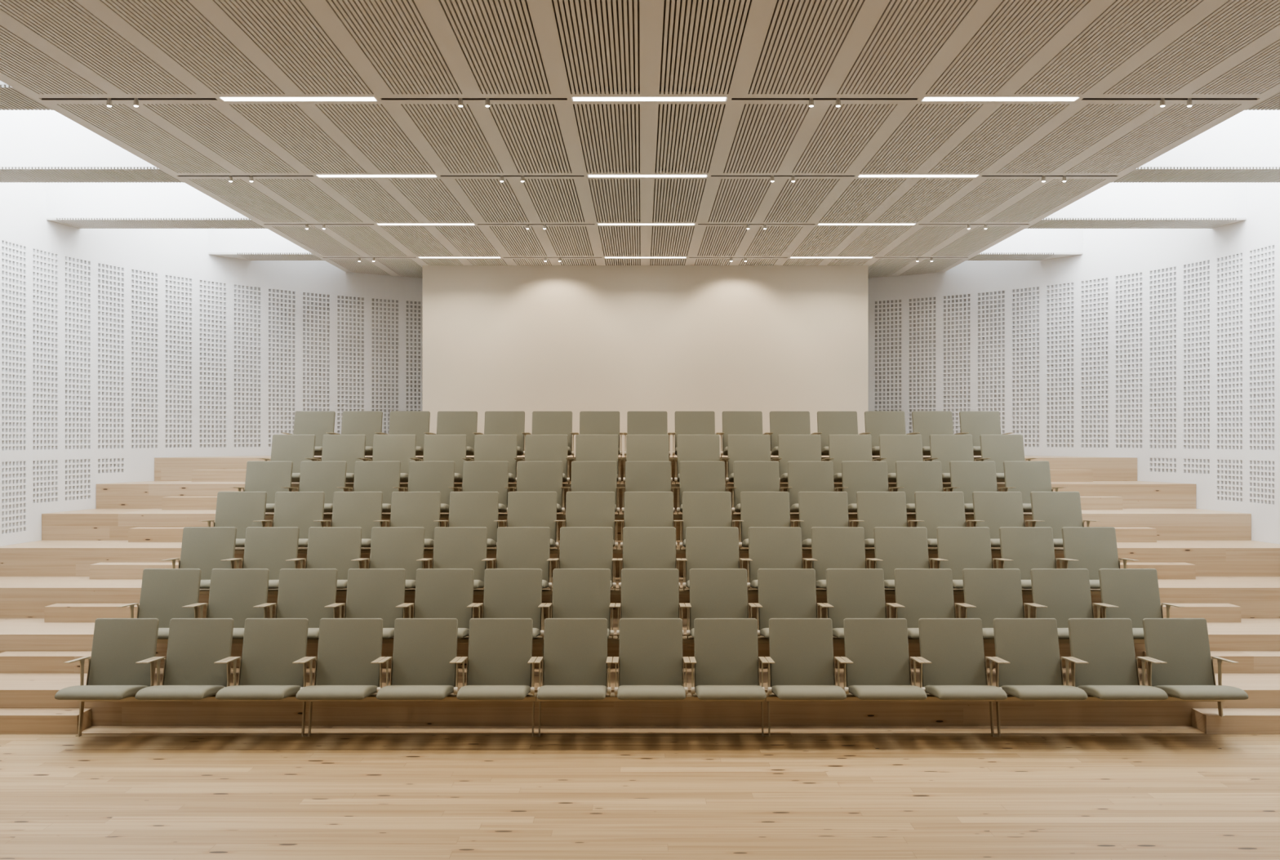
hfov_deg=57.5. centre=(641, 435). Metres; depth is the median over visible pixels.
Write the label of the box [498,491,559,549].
chair
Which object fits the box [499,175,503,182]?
spotlight
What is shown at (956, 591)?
frame
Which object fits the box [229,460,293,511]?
chair
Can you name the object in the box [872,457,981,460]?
frame
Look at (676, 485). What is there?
frame
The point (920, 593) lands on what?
chair
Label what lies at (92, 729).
floor strip
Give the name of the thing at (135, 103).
spotlight
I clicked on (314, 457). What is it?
frame
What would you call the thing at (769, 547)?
chair
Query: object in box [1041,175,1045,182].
spotlight
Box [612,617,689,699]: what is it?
chair
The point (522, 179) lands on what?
spotlight
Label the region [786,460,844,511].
chair
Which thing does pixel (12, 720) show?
step
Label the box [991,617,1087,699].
chair
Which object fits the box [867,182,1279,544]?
wall
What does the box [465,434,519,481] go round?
chair
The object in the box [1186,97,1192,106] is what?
spotlight
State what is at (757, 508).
chair
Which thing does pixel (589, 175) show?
diffuser
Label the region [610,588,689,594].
frame
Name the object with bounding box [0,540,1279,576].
tier
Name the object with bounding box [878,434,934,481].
chair
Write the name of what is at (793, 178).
spotlight
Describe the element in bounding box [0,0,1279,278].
ceiling
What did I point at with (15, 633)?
tier
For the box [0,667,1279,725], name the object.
tier
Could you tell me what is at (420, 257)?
ceiling light
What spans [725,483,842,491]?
frame
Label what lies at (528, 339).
wall
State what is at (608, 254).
ceiling light
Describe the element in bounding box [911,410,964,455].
chair
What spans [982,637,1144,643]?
frame
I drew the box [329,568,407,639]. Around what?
chair
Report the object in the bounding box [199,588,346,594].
frame
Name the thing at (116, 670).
chair
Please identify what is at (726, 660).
chair
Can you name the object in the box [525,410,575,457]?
chair
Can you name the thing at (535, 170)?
track
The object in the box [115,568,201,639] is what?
chair
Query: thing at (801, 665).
chair
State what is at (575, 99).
diffuser
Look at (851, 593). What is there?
chair
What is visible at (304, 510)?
chair
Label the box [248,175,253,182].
spotlight
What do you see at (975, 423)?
chair
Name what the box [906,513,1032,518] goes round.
frame
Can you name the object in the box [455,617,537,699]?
chair
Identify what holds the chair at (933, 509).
on the frame at (931, 550)
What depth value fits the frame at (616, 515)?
12.75 m
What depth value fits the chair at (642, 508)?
12.00 m
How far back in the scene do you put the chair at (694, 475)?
12.90 m
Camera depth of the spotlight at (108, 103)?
8.41 m
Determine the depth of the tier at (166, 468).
14.83 m
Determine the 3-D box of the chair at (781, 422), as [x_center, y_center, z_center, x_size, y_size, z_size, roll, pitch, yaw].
[1.878,-0.024,14.436,0.595,0.580,0.690,0,0,0]
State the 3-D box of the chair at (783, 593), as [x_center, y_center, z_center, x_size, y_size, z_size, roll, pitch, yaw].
[1.278,1.456,9.936,0.595,0.580,0.690,0,0,0]
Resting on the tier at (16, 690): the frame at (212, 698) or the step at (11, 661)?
the step at (11, 661)
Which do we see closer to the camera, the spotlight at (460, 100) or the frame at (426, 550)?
the spotlight at (460, 100)
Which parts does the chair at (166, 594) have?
armrest, armrest post, seat, backrest, armrest, armrest post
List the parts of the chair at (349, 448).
backrest, seat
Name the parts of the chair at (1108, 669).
armrest post, armrest, backrest, seat, armrest post, armrest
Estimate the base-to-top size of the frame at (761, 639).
0.306 m
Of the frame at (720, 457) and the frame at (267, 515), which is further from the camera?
the frame at (720, 457)
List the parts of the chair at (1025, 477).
seat, backrest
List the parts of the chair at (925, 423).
seat, backrest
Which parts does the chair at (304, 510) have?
backrest, seat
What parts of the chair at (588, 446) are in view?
backrest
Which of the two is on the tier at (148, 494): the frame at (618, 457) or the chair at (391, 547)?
the frame at (618, 457)
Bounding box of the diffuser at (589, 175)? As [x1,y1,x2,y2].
[588,174,706,177]
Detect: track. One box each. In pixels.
[41,97,217,99]
[177,175,313,176]
[264,223,373,224]
[381,97,567,99]
[440,169,584,176]
[477,219,594,224]
[697,219,814,224]
[711,169,854,176]
[731,97,917,99]
[918,223,1028,224]
[981,175,1116,176]
[1082,97,1257,99]
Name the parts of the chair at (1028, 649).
armrest post, armrest, backrest, seat, armrest post, armrest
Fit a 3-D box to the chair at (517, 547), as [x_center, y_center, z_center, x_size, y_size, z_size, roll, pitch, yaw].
[-1.122,1.160,10.836,0.595,0.580,0.690,0,0,0]
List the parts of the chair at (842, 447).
seat, backrest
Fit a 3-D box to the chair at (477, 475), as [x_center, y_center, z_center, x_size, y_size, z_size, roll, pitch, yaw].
[-1.722,0.568,12.636,0.595,0.580,0.690,0,0,0]
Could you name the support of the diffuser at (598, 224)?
attached to the ceiling light at (602, 220)
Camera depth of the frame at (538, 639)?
10.05 m
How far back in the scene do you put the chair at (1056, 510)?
12.00 m
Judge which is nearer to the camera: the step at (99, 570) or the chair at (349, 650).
the chair at (349, 650)
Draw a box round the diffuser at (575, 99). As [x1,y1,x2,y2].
[573,97,725,101]
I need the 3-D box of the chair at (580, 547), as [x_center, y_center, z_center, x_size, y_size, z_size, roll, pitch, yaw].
[-0.522,1.160,10.836,0.595,0.580,0.690,0,0,0]
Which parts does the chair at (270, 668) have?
armrest, armrest post, seat, backrest, armrest, armrest post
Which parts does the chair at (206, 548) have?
armrest, armrest post, seat, backrest, armrest post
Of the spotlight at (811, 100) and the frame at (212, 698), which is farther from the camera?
the frame at (212, 698)
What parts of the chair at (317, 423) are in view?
backrest, seat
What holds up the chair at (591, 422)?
on the frame at (618, 457)
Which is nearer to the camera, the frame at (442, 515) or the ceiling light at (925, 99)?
the ceiling light at (925, 99)
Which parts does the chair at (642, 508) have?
backrest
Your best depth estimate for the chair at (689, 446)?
13.80 m
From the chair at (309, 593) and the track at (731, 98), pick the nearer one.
the track at (731, 98)
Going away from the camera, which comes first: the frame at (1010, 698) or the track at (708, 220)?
the frame at (1010, 698)
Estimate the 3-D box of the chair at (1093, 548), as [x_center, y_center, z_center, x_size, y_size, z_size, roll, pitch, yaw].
[4.278,1.160,10.836,0.595,0.580,0.690,0,0,0]
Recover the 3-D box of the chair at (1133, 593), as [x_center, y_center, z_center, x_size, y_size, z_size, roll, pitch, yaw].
[4.278,1.456,9.936,0.595,0.580,0.690,0,0,0]
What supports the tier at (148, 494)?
on the floor
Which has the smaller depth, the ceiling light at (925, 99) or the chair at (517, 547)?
the ceiling light at (925, 99)
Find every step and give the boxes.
[0,650,91,673]
[0,707,91,733]
[44,603,139,622]
[89,562,178,578]
[128,526,185,542]
[161,496,217,510]
[191,469,246,481]
[1049,469,1093,481]
[1080,496,1122,510]
[1113,526,1156,542]
[1120,562,1195,578]
[1143,650,1279,673]
[1160,603,1240,622]
[1191,707,1279,733]
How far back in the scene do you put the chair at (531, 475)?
12.90 m
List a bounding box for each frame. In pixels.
[75,693,306,736]
[156,637,318,643]
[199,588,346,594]
[235,547,370,553]
[265,513,391,518]
[291,483,408,487]
[306,692,537,736]
[314,457,422,460]
[382,635,544,675]
[404,588,552,617]
[423,547,559,568]
[440,513,565,526]
[453,483,570,487]
[466,457,575,460]
[536,692,765,736]
[607,635,694,643]
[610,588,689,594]
[613,547,685,553]
[614,513,682,518]
[617,457,676,460]
[617,483,679,487]
[720,457,829,460]
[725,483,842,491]
[731,513,857,526]
[738,547,875,560]
[747,588,895,617]
[757,635,919,648]
[765,692,996,736]
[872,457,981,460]
[888,483,1004,487]
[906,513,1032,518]
[928,547,1063,553]
[953,588,1100,594]
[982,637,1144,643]
[995,693,1225,736]
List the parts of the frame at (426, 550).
leg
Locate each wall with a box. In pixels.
[0,182,422,546]
[422,265,867,455]
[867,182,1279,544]
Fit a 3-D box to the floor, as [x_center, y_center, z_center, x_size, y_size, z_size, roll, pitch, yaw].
[0.060,2.378,8.000,13.840,0.060,22.200,0,0,0]
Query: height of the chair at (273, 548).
0.580 m
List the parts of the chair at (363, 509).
backrest, seat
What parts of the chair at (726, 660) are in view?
armrest post, armrest, backrest, seat, armrest post, armrest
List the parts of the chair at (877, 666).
armrest post, armrest, backrest, seat, armrest post, armrest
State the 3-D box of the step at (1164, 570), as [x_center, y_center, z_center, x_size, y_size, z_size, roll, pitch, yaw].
[5.050,1.386,12.009,1.200,0.148,0.239,0,0,0]
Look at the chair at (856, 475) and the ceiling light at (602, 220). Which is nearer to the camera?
the chair at (856, 475)
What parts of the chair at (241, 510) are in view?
seat, backrest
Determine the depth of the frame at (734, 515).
12.75 m
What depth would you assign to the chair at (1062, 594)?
10.19 m
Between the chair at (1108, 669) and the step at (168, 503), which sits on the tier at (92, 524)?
the step at (168, 503)
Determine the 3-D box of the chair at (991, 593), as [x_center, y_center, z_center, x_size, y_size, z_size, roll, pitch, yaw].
[3.078,1.456,9.936,0.595,0.580,0.690,0,0,0]
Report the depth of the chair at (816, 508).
12.00 m
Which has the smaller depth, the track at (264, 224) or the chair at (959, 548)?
the chair at (959, 548)
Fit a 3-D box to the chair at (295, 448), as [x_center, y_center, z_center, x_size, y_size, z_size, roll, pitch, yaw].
[-4.122,0.272,13.536,0.595,0.580,0.690,0,0,0]
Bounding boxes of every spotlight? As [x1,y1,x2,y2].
[106,97,111,106]
[133,97,138,106]
[228,175,232,182]
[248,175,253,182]
[457,97,463,106]
[484,97,489,106]
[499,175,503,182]
[520,175,524,182]
[770,175,774,182]
[791,175,795,182]
[808,97,813,106]
[835,97,840,106]
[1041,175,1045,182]
[1062,175,1066,182]
[1160,97,1165,106]
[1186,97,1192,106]
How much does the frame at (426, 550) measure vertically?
0.306 m
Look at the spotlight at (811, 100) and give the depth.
8.41 m
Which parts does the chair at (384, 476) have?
backrest, seat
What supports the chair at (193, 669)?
on the frame at (212, 698)
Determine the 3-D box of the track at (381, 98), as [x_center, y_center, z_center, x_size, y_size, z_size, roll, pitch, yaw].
[-1.205,-2.456,8.420,1.344,0.044,0.049,0,0,0]
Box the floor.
[0,733,1279,859]
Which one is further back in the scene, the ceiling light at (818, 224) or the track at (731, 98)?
the ceiling light at (818, 224)
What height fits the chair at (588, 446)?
0.580 m
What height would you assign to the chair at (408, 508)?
0.580 m
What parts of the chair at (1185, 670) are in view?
armrest post, armrest, backrest, seat, armrest post, armrest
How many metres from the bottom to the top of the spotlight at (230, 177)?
0.068 m
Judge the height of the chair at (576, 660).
0.580 m
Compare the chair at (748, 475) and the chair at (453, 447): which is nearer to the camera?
the chair at (748, 475)
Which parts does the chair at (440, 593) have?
armrest, armrest post, backrest, seat, armrest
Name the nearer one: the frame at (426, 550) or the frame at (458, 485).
the frame at (426, 550)
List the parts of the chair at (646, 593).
armrest, armrest post, backrest, armrest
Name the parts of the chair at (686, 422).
backrest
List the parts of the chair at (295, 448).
backrest, seat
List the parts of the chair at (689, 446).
backrest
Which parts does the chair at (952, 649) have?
armrest post, armrest, backrest, seat, armrest post, armrest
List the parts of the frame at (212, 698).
leg, leg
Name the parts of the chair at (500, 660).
armrest, armrest post, seat, backrest, armrest, armrest post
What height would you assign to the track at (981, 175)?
0.044 m
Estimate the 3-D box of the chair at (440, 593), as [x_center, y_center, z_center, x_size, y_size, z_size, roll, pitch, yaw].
[-1.722,1.456,9.936,0.595,0.580,0.690,0,0,0]
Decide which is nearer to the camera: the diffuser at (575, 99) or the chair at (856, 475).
the diffuser at (575, 99)
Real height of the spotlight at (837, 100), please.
0.068 m
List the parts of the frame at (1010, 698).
leg, leg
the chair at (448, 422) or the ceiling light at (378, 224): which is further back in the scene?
the chair at (448, 422)
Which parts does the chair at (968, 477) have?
seat, backrest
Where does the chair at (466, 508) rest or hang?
on the frame at (426, 550)
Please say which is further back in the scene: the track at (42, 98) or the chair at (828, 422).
the chair at (828, 422)
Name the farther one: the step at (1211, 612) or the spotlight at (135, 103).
the step at (1211, 612)
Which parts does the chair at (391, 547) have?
armrest, backrest, seat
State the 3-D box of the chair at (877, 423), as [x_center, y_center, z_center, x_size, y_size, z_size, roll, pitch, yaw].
[3.078,-0.024,14.436,0.595,0.580,0.690,0,0,0]
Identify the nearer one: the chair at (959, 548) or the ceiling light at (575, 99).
the ceiling light at (575, 99)
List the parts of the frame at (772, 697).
leg, leg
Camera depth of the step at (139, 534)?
12.79 m
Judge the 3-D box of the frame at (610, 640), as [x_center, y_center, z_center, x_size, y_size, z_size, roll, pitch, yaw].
[0.078,1.899,10.108,1.797,0.306,0.183,0,0,0]
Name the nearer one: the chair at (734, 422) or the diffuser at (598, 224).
the diffuser at (598, 224)
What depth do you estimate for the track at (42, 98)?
8.44 m
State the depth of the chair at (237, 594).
10.19 m
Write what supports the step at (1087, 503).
on the tier at (92, 524)
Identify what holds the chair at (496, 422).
on the frame at (466, 457)
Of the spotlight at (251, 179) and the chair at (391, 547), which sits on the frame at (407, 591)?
the chair at (391, 547)
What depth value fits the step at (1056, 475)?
14.59 m
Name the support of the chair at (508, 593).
on the frame at (538, 639)
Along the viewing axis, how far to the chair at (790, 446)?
13.80 m
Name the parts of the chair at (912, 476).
seat, backrest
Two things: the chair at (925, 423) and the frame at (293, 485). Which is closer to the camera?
the frame at (293, 485)
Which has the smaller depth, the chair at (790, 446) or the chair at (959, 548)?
the chair at (959, 548)
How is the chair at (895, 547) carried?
on the frame at (751, 591)
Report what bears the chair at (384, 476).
on the frame at (267, 515)
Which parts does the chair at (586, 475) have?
backrest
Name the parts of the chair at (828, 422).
seat, backrest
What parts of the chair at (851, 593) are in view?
armrest post, armrest, seat, backrest, armrest post, armrest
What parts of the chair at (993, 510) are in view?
seat, backrest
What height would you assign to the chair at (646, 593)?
0.580 m
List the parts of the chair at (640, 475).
backrest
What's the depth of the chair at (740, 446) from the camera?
13.80 m
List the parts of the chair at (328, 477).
backrest, seat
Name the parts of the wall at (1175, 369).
perforated panel, perforated panel, perforated panel, perforated panel, perforated panel, perforated panel, perforated panel, perforated panel, perforated panel, perforated panel, perforated panel, perforated panel, perforated panel, perforated panel, perforated panel, perforated panel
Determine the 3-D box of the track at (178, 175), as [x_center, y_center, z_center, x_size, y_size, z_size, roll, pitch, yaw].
[-3.699,-2.456,10.910,1.272,0.044,0.049,0,0,0]
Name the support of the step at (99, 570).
on the tier at (20, 597)
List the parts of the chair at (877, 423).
seat, backrest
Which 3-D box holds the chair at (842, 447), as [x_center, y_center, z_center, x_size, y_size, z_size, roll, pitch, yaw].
[2.478,0.272,13.536,0.595,0.580,0.690,0,0,0]
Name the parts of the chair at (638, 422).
backrest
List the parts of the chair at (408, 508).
backrest, seat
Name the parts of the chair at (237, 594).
armrest, armrest post, seat, backrest, armrest, armrest post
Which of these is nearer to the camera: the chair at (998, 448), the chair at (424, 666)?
the chair at (424, 666)
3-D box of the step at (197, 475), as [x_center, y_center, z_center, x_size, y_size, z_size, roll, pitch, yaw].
[-5.030,0.498,14.710,1.180,0.148,0.239,0,0,0]
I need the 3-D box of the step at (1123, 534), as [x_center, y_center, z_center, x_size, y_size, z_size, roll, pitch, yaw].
[5.050,1.090,12.909,1.200,0.148,0.239,0,0,0]
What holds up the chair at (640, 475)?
on the frame at (616, 515)
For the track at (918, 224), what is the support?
attached to the ceiling
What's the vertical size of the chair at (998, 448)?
0.580 m
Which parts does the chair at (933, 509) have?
seat, backrest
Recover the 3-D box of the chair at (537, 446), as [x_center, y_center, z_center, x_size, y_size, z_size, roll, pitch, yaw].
[-1.122,0.272,13.536,0.595,0.580,0.690,0,0,0]
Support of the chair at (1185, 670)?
on the frame at (1010, 698)
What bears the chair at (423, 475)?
on the frame at (442, 515)
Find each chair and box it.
[54,617,159,699]
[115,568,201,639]
[134,617,234,699]
[160,526,236,588]
[187,568,269,639]
[197,491,266,546]
[215,617,310,699]
[225,526,299,588]
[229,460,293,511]
[257,434,315,481]
[257,491,324,546]
[258,568,337,639]
[282,410,335,455]
[284,460,346,511]
[290,526,362,588]
[295,617,386,699]
[309,434,366,481]
[318,491,382,546]
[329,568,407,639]
[330,410,382,455]
[341,460,401,511]
[355,526,425,588]
[361,434,417,481]
[376,617,462,699]
[377,491,440,546]
[379,410,430,455]
[396,460,455,511]
[401,568,476,639]
[413,434,467,481]
[421,526,489,588]
[428,410,478,455]
[438,491,499,546]
[453,460,510,511]
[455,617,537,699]
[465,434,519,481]
[472,568,546,639]
[476,410,526,455]
[486,526,553,590]
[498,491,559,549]
[508,460,564,514]
[517,434,570,484]
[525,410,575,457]
[533,617,613,699]
[543,568,615,638]
[551,526,617,590]
[559,491,619,549]
[564,460,620,514]
[569,434,622,484]
[574,410,622,457]
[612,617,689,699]
[614,568,685,638]
[617,526,681,590]
[618,491,679,549]
[620,460,675,514]
[622,434,673,484]
[623,410,671,455]
[671,410,719,457]
[673,434,725,484]
[675,460,732,514]
[678,491,738,549]
[681,526,746,590]
[684,568,756,638]
[688,617,768,699]
[719,410,768,457]
[724,434,777,484]
[731,460,787,514]
[737,491,799,549]
[745,526,812,590]
[754,568,828,639]
[764,617,847,699]
[768,410,817,455]
[776,434,830,481]
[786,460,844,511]
[797,491,859,546]
[808,526,877,588]
[816,410,866,455]
[823,568,899,639]
[827,434,882,481]
[840,460,899,511]
[840,617,926,699]
[856,491,919,546]
[864,410,915,455]
[873,526,942,588]
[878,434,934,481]
[893,568,970,639]
[894,460,955,511]
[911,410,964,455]
[914,491,979,546]
[915,617,1007,699]
[928,434,986,481]
[936,526,1008,588]
[949,460,1011,511]
[959,410,1013,455]
[962,568,1041,639]
[972,491,1039,546]
[979,434,1038,481]
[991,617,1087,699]
[999,526,1073,588]
[1003,460,1066,511]
[1030,491,1100,546]
[1030,568,1113,639]
[1062,526,1138,588]
[1066,617,1168,699]
[1098,568,1184,639]
[1142,617,1248,699]
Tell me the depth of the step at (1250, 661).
10.09 m
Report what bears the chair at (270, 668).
on the frame at (212, 698)
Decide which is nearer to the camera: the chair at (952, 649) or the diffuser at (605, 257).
the chair at (952, 649)
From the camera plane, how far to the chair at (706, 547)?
11.10 m
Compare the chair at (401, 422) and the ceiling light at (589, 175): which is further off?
the chair at (401, 422)
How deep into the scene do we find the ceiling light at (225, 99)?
8.42 m
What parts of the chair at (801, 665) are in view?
armrest post, armrest, backrest, seat, armrest post, armrest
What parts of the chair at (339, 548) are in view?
armrest, armrest post, backrest, seat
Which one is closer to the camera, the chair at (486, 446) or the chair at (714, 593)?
the chair at (714, 593)
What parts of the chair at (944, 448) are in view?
seat, backrest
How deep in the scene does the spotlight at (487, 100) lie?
8.41 m
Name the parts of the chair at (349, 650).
armrest, armrest post, seat, backrest, armrest, armrest post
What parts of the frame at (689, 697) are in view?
leg, leg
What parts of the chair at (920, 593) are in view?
armrest post, armrest, seat, backrest, armrest post, armrest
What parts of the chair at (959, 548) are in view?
seat, backrest, armrest post, armrest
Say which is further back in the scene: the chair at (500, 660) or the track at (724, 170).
the track at (724, 170)
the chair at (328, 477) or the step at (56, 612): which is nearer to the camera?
the step at (56, 612)
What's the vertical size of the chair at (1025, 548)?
0.580 m
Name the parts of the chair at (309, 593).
armrest, armrest post, backrest, seat, armrest, armrest post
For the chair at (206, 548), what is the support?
on the frame at (202, 591)
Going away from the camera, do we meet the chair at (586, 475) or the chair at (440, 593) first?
the chair at (440, 593)
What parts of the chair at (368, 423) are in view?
backrest, seat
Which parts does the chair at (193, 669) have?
armrest, armrest post, seat, backrest, armrest, armrest post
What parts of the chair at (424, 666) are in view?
armrest, armrest post, seat, backrest, armrest, armrest post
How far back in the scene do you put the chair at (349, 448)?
13.80 m
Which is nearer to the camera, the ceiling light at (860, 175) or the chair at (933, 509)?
the ceiling light at (860, 175)
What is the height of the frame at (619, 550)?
0.306 m
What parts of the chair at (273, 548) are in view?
armrest, armrest post, backrest, seat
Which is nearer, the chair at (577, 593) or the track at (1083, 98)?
the track at (1083, 98)
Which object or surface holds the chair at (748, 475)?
on the frame at (734, 515)
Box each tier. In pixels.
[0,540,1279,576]
[0,576,1279,617]
[0,617,1279,667]
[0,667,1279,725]
[41,508,1251,540]
[96,480,1195,508]
[154,455,1137,480]
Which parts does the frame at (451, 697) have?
leg, leg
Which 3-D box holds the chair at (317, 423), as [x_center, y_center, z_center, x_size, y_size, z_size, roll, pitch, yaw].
[-4.122,-0.024,14.436,0.595,0.580,0.690,0,0,0]
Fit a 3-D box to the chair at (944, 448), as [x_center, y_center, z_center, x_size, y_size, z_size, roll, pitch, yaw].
[3.678,0.272,13.536,0.595,0.580,0.690,0,0,0]
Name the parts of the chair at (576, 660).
armrest, armrest post, seat, backrest, armrest, armrest post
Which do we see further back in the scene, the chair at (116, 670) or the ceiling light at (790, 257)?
the ceiling light at (790, 257)
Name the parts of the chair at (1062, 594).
armrest post, armrest, backrest, seat, armrest post, armrest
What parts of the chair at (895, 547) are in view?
seat, backrest, armrest post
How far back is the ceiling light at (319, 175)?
10.90 m
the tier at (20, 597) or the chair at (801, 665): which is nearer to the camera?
the chair at (801, 665)
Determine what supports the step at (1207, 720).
on the floor
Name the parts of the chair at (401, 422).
backrest, seat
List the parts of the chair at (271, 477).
backrest, seat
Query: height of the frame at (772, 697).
0.306 m
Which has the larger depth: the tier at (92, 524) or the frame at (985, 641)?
the tier at (92, 524)
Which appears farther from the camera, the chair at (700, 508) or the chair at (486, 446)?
the chair at (486, 446)
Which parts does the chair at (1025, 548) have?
seat, backrest, armrest post, armrest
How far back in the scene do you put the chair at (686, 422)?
14.71 m
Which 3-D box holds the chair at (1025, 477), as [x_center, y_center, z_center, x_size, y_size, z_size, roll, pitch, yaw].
[4.278,0.568,12.636,0.595,0.580,0.690,0,0,0]
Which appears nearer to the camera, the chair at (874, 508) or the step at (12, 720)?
the step at (12, 720)
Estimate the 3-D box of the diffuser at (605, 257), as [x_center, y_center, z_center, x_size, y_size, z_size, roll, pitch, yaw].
[0.060,-2.431,15.890,1.100,0.005,0.082,0,0,0]
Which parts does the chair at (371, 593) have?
armrest, armrest post, backrest, seat, armrest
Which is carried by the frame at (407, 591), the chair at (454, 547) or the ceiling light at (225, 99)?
the chair at (454, 547)
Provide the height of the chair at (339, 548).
0.580 m
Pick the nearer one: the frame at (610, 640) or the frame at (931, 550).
the frame at (610, 640)
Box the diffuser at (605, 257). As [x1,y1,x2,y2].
[604,257,685,257]
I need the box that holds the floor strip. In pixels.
[81,725,1205,733]
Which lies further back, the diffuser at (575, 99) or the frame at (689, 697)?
the frame at (689, 697)
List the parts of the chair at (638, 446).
backrest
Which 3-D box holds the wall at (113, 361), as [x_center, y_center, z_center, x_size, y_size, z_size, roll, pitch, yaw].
[-5.948,-0.627,8.325,3.793,5.950,22.389,0,0,14]
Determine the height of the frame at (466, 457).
0.306 m
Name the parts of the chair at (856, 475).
seat, backrest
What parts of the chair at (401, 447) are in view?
backrest, seat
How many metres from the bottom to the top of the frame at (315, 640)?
0.306 m
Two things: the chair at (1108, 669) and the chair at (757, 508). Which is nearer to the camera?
the chair at (1108, 669)
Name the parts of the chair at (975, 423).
seat, backrest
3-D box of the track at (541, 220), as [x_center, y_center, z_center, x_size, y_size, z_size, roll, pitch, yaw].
[-1.205,-2.456,13.400,1.344,0.044,0.049,0,0,0]
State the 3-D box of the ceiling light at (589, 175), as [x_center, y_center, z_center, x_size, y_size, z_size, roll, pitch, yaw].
[0.060,-2.451,10.910,1.108,0.047,0.092,0,0,0]
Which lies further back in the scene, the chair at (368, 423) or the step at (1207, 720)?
the chair at (368, 423)
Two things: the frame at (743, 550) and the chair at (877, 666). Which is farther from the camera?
the frame at (743, 550)
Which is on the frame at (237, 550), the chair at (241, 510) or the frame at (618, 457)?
the chair at (241, 510)
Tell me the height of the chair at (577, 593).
0.580 m
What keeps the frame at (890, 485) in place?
on the tier at (92, 524)
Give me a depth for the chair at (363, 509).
12.00 m
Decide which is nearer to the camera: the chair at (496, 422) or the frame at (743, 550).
the frame at (743, 550)
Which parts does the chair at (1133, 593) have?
armrest post, armrest, backrest, seat, armrest post, armrest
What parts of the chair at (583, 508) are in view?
backrest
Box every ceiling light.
[220,97,377,101]
[316,174,436,177]
[377,223,474,225]
[419,257,500,257]
[572,90,726,101]
[588,169,706,177]
[598,219,694,225]
[604,253,685,257]
[790,257,871,257]
[817,223,915,225]
[858,174,977,177]
[921,97,1078,101]
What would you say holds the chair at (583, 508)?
on the frame at (619, 550)
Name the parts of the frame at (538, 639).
leg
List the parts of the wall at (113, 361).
perforated panel, perforated panel, perforated panel, perforated panel, perforated panel, perforated panel, perforated panel, perforated panel, perforated panel, perforated panel, perforated panel, perforated panel, perforated panel, perforated panel, perforated panel, perforated panel, perforated panel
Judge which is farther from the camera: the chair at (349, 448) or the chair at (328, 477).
the chair at (349, 448)
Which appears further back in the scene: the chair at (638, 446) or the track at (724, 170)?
the chair at (638, 446)
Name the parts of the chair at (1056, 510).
backrest, seat, armrest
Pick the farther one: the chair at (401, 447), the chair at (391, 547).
the chair at (401, 447)
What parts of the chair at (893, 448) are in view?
seat, backrest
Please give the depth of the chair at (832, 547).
11.09 m
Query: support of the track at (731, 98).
attached to the ceiling
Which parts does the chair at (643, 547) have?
backrest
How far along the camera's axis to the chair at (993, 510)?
12.00 m
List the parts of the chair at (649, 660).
armrest, armrest post, backrest, seat, armrest post, armrest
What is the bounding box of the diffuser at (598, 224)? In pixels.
[598,223,694,225]
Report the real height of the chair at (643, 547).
0.580 m
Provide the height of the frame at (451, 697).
0.306 m
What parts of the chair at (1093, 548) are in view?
armrest post, backrest, seat, armrest post, armrest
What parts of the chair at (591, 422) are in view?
backrest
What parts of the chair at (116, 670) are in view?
armrest, armrest post, seat, backrest, armrest, armrest post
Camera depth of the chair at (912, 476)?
12.90 m
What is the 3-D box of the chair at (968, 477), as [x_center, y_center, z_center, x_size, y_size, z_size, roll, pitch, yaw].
[3.678,0.568,12.636,0.595,0.580,0.690,0,0,0]
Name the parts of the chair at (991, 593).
armrest post, armrest, seat, backrest, armrest post, armrest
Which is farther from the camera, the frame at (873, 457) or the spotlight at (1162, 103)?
the frame at (873, 457)
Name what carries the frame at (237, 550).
on the tier at (20, 597)
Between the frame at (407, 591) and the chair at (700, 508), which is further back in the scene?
the chair at (700, 508)
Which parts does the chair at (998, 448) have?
seat, backrest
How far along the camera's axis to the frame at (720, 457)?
14.55 m
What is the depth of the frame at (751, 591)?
10.95 m
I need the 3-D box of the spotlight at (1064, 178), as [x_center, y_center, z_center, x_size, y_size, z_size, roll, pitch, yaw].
[3.957,-2.408,10.910,0.039,0.068,0.039,0,0,0]
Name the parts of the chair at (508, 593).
armrest, backrest, seat, armrest, armrest post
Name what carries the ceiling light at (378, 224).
attached to the ceiling
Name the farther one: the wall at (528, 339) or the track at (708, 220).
the wall at (528, 339)
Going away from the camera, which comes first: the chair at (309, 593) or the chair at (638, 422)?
the chair at (309, 593)
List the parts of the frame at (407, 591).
leg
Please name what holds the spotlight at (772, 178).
attached to the track at (724, 170)

